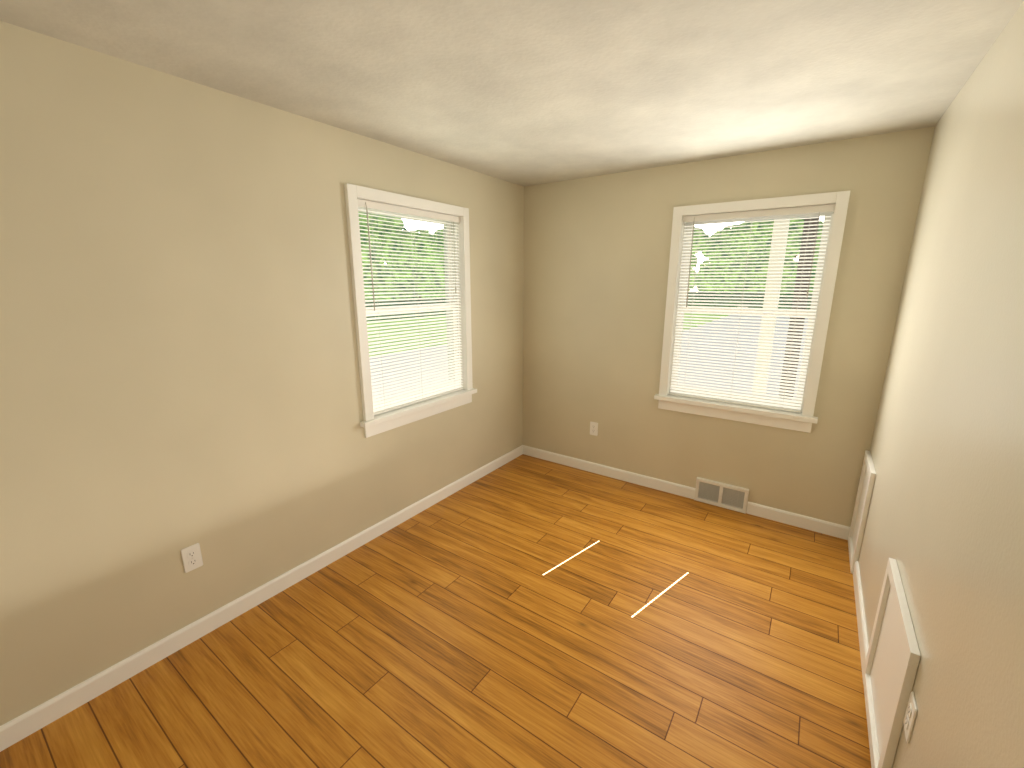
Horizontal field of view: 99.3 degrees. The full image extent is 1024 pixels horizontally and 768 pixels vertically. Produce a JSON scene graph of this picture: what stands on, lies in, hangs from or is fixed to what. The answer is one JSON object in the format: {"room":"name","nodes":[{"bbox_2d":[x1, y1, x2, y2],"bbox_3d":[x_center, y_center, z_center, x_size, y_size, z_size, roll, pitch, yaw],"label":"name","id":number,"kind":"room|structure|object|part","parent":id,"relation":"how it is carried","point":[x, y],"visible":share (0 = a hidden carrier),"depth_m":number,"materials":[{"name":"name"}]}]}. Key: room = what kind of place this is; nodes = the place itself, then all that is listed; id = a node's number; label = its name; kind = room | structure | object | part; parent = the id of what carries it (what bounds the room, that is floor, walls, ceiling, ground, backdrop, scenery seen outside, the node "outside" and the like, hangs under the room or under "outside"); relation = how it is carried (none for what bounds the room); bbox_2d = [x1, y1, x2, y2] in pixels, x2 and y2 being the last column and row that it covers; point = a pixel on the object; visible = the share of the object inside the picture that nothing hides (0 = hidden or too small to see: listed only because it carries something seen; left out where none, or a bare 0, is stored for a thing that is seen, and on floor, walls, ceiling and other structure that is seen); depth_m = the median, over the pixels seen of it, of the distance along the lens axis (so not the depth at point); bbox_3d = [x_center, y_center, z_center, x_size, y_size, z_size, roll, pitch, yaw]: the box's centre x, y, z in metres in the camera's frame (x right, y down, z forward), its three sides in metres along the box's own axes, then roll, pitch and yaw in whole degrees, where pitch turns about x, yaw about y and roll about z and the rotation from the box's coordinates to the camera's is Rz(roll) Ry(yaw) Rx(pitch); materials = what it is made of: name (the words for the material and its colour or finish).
{"room":"empty bedroom","nodes":[
{"label":"empty bedroom","id":0,"kind":"room"},
{"bbox_2d":[0,21,523,725],"bbox_3d":[-1.099,-0.123,2.298,0.160,2.530,4.270,9,16,34],"label":"wall","id":1,"kind":"structure","parent":0,"point":[178,357],"depth_m":1.78,"materials":[{"name":"beige paint"}]},
{"bbox_2d":[181,543,202,572],"bbox_3d":[-1.403,0.764,1.909,0.007,0.114,0.070,9,16,34],"label":"outlet","id":2,"kind":"object","parent":1,"relation":"attached to","point":[191,557],"visible":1,"depth_m":1.91,"materials":[{"name":"white plastic"}]},
{"bbox_2d":[0,445,522,751],"bbox_3d":[-1.029,0.981,2.506,0.013,0.085,3.950,9,16,34],"label":"baseboard","id":3,"kind":"structure","parent":1,"relation":"attached to","point":[26,724],"depth_m":1.98,"materials":[{"name":"white paint"}]},
{"bbox_2d":[344,183,476,437],"bbox_3d":[-0.664,-0.464,2.857,0.260,1.398,1.018,9,16,34],"label":"window","id":4,"kind":"structure","parent":1,"relation":"in","point":[458,321],"depth_m":2.79,"materials":[{"name":"white paint"}]},
{"bbox_2d":[371,213,384,404],"bbox_3d":[-0.786,-0.407,2.562,0.002,1.177,0.002,9,16,34],"label":"blind cord","id":5,"kind":"object","parent":4,"relation":"hanging from","point":[371,213],"depth_m":2.55,"materials":[{"name":"white fabric"}]},
{"bbox_3d":[-0.617,-0.481,2.818,0.032,1.228,0.851,9,16,34],"label":"left window blind rail","id":6,"kind":"part","parent":4,"relation":"part of","materials":[{"name":"white plastic"}]},
{"bbox_2d":[365,202,455,310],"bbox_3d":[-0.598,-0.779,2.740,0.014,0.588,0.718,9,16,34],"label":"blind wand","id":7,"kind":"object","parent":4,"relation":"hanging from","point":[371,261],"visible":0.98,"depth_m":2.47,"materials":[{"name":"beige plastic"}]},
{"bbox_2d":[414,229,422,398],"bbox_3d":[-0.605,-0.466,2.814,0.002,1.177,0.002,9,16,34],"label":"blind cord","id":8,"kind":"object","parent":4,"relation":"hanging from","point":[414,229],"depth_m":2.82,"materials":[{"name":"white fabric"}]},
{"bbox_2d":[449,231,453,366],"bbox_3d":[-0.424,-0.525,3.066,0.002,1.177,0.002,9,16,34],"label":"blind cord","id":9,"kind":"object","parent":4,"relation":"hanging from","point":[449,231],"depth_m":3.05,"materials":[{"name":"white fabric"}]},
{"bbox_2d":[0,454,870,767],"bbox_3d":[-0.022,1.232,1.841,2.790,0.100,4.270,9,16,34],"label":"floor","id":10,"kind":"structure","parent":0,"point":[522,610],"depth_m":1.87,"materials":[{"name":"brown wood"}]},
{"bbox_2d":[0,0,1023,186],"bbox_3d":[-0.022,-1.134,1.286,2.790,0.100,4.270,9,16,34],"label":"ceiling","id":11,"kind":"structure","parent":0,"point":[524,93],"depth_m":1.57,"materials":[{"name":"white paint"}]},
{"bbox_2d":[523,126,934,526],"bbox_3d":[1.156,-0.335,3.203,2.790,2.530,0.160,9,16,34],"label":"wall","id":12,"kind":"structure","parent":0,"point":[596,258],"depth_m":3.05,"materials":[{"name":"beige paint"}]},
{"bbox_2d":[590,422,597,435],"bbox_3d":[0.678,0.371,3.607,0.070,0.114,0.007,9,16,34],"label":"outlet","id":13,"kind":"object","parent":12,"relation":"attached to","point":[593,428],"visible":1,"depth_m":3.60,"materials":[{"name":"white plastic"}]},
{"bbox_2d":[523,445,849,539],"bbox_3d":[1.107,0.774,3.390,2.444,0.085,0.013,9,16,34],"label":"baseboard","id":14,"kind":"structure","parent":12,"relation":"attached to","point":[808,523],"depth_m":3.30,"materials":[{"name":"white paint"}]},
{"bbox_2d":[694,477,748,513],"bbox_3d":[1.491,0.792,3.107,0.340,0.177,0.029,9,16,34],"label":"air vent","id":15,"kind":"object","parent":12,"relation":"in","point":[723,495],"visible":1,"depth_m":3.10,"materials":[{"name":"white metal"}]},
{"bbox_2d":[654,191,849,432],"bbox_3d":[1.534,-0.460,2.902,0.998,1.410,0.260,9,16,34],"label":"window","id":16,"kind":"structure","parent":12,"relation":"in","point":[817,313],"depth_m":2.82,"materials":[{"name":"white paint"}]},
{"bbox_2d":[684,223,700,386],"bbox_3d":[1.242,-0.499,3.012,0.002,1.189,0.002,9,16,34],"label":"blind cord","id":17,"kind":"object","parent":16,"relation":"hanging from","point":[699,223],"depth_m":2.99,"materials":[{"name":"white fabric"}]},
{"bbox_2d":[730,218,752,398],"bbox_3d":[1.493,-0.458,2.841,0.002,1.189,0.002,9,16,34],"label":"blind cord","id":18,"kind":"object","parent":16,"relation":"hanging from","point":[742,303],"depth_m":2.83,"materials":[{"name":"white fabric"}]},
{"bbox_3d":[1.501,-0.474,2.850,0.831,1.240,0.032,9,16,34],"label":"back window blind rail","id":19,"kind":"part","parent":16,"relation":"part of","materials":[{"name":"white plastic"}]},
{"bbox_2d":[686,212,819,306],"bbox_3d":[1.493,-0.775,2.760,0.697,0.588,0.015,9,16,34],"label":"blind wand","id":20,"kind":"object","parent":16,"relation":"hanging from","point":[691,255],"visible":1,"depth_m":2.91,"materials":[{"name":"beige plastic"}]},
{"bbox_2d":[782,217,810,407],"bbox_3d":[1.743,-0.418,2.671,0.002,1.189,0.002,9,16,34],"label":"blind cord","id":21,"kind":"object","parent":16,"relation":"hanging from","point":[810,217],"depth_m":2.66,"materials":[{"name":"white fabric"}]},
{"bbox_2d":[858,1,1023,767],"bbox_3d":[1.055,0.222,0.829,0.160,2.530,4.270,9,16,34],"label":"wall","id":22,"kind":"structure","parent":0,"point":[944,527],"depth_m":1.17,"materials":[{"name":"beige paint"}]},
{"bbox_2d":[853,561,868,676],"bbox_3d":[0.869,1.341,0.974,0.013,0.085,3.548,9,16,34],"label":"baseboard","id":23,"kind":"structure","parent":22,"relation":"attached to","point":[862,632],"depth_m":2.02,"materials":[{"name":"white paint"}]},
{"bbox_2d":[848,450,875,573],"bbox_3d":[1.994,0.721,2.487,0.021,0.600,0.385,9,16,34],"label":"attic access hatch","id":24,"kind":"object","parent":22,"relation":"attached to","point":[862,503],"visible":0.98,"depth_m":2.47,"materials":[{"name":"white paint"}]},
{"bbox_2d":[863,558,920,767],"bbox_3d":[1.258,0.951,1.462,0.021,0.530,0.520,9,16,34],"label":"access panel","id":25,"kind":"object","parent":22,"relation":"attached to","point":[891,664],"visible":1,"depth_m":1.43,"materials":[{"name":"white paint"}]},
{"bbox_2d":[903,692,916,742],"bbox_3d":[1.089,0.912,1.192,0.007,0.114,0.070,9,16,34],"label":"outlet","id":26,"kind":"object","parent":22,"relation":"attached to","point":[910,717],"visible":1,"depth_m":1.18,"materials":[{"name":"white plastic"}]},
{"label":"outside","id":27,"kind":"structure","parent":0,"visible":0},
{"bbox_2d":[367,297,728,355],"bbox_3d":[2.977,-3.489,25.253,100.000,0.200,95.000,9,16,34],"label":"lawn","id":28,"kind":"structure","parent":27,"point":[446,331],"depth_m":20.90,"materials":[{"name":"green plant"}]},
{"bbox_2d":[358,212,418,299],"bbox_3d":[-9.937,-8.007,27.941,7.086,7.335,6.953,9,16,34],"label":"tree","id":29,"kind":"object","parent":28,"relation":"on","point":[381,233],"depth_m":26.57,"materials":[{"name":"green plant"}]},
{"bbox_2d":[365,299,445,321],"bbox_3d":[-3.710,-5.197,29.033,1.613,1.248,29.462,9,16,34],"label":"hedge","id":30,"kind":"object","parent":28,"relation":"on","point":[404,304],"depth_m":24.91,"materials":[{"name":"green plant"}]},
{"bbox_2d":[384,230,440,297],"bbox_3d":[-9.511,-11.897,43.729,7.691,7.678,7.272,9,16,34],"label":"tree","id":31,"kind":"object","parent":28,"relation":"on","point":[394,263],"depth_m":40.78,"materials":[{"name":"green plant"}]},
{"bbox_2d":[408,229,445,296],"bbox_3d":[-4.927,-9.018,34.342,6.767,6.369,6.034,9,16,34],"label":"tree","id":32,"kind":"object","parent":28,"relation":"on","point":[425,238],"depth_m":32.43,"materials":[{"name":"green plant"}]},
{"bbox_2d":[370,315,808,399],"bbox_3d":[7.480,2.142,0.765,33.800,0.020,59.000,9,16,34],"label":"street","id":33,"kind":"structure","parent":28,"relation":"on","point":[680,357],"depth_m":13.31,"materials":[{"name":"grey asphalt"}]},
{"bbox_2d":[752,219,789,395],"bbox_3d":[2.351,-0.615,3.977,0.170,3.879,0.170,9,16,34],"label":"porch post","id":34,"kind":"object","parent":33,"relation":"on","point":[781,232],"depth_m":3.87,"materials":[{"name":"beige paint"}]},
{"bbox_2d":[779,216,819,398],"bbox_3d":[5.474,-4.191,7.619,1.800,9.179,0.260,9,16,34],"label":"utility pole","id":35,"kind":"object","parent":33,"relation":"on","point":[809,234],"depth_m":8.11,"materials":[{"name":"brown wood"}]},
{"bbox_2d":[689,227,708,290],"bbox_3d":[14.109,-10.970,40.334,7.135,7.439,7.361,9,16,34],"label":"tree","id":36,"kind":"object","parent":28,"relation":"on","point":[701,233],"depth_m":37.92,"materials":[{"name":"green plant"}]},
{"bbox_2d":[696,224,739,293],"bbox_3d":[23.044,-12.303,44.889,7.996,7.938,7.742,9,16,34],"label":"tree","id":37,"kind":"object","parent":28,"relation":"on","point":[723,235],"depth_m":43.64,"materials":[{"name":"green plant"}]},
{"bbox_2d":[687,292,811,308],"bbox_3d":[17.799,-5.658,30.382,27.598,1.546,1.856,9,16,34],"label":"hedge","id":38,"kind":"object","parent":28,"relation":"on","point":[740,300],"depth_m":30.87,"materials":[{"name":"green plant"}]},
{"bbox_2d":[727,217,822,294],"bbox_3d":[21.306,-10.013,34.430,7.683,8.262,7.922,9,16,34],"label":"tree","id":39,"kind":"object","parent":28,"relation":"on","point":[770,236],"depth_m":33.10,"materials":[{"name":"green plant"}]}
]}

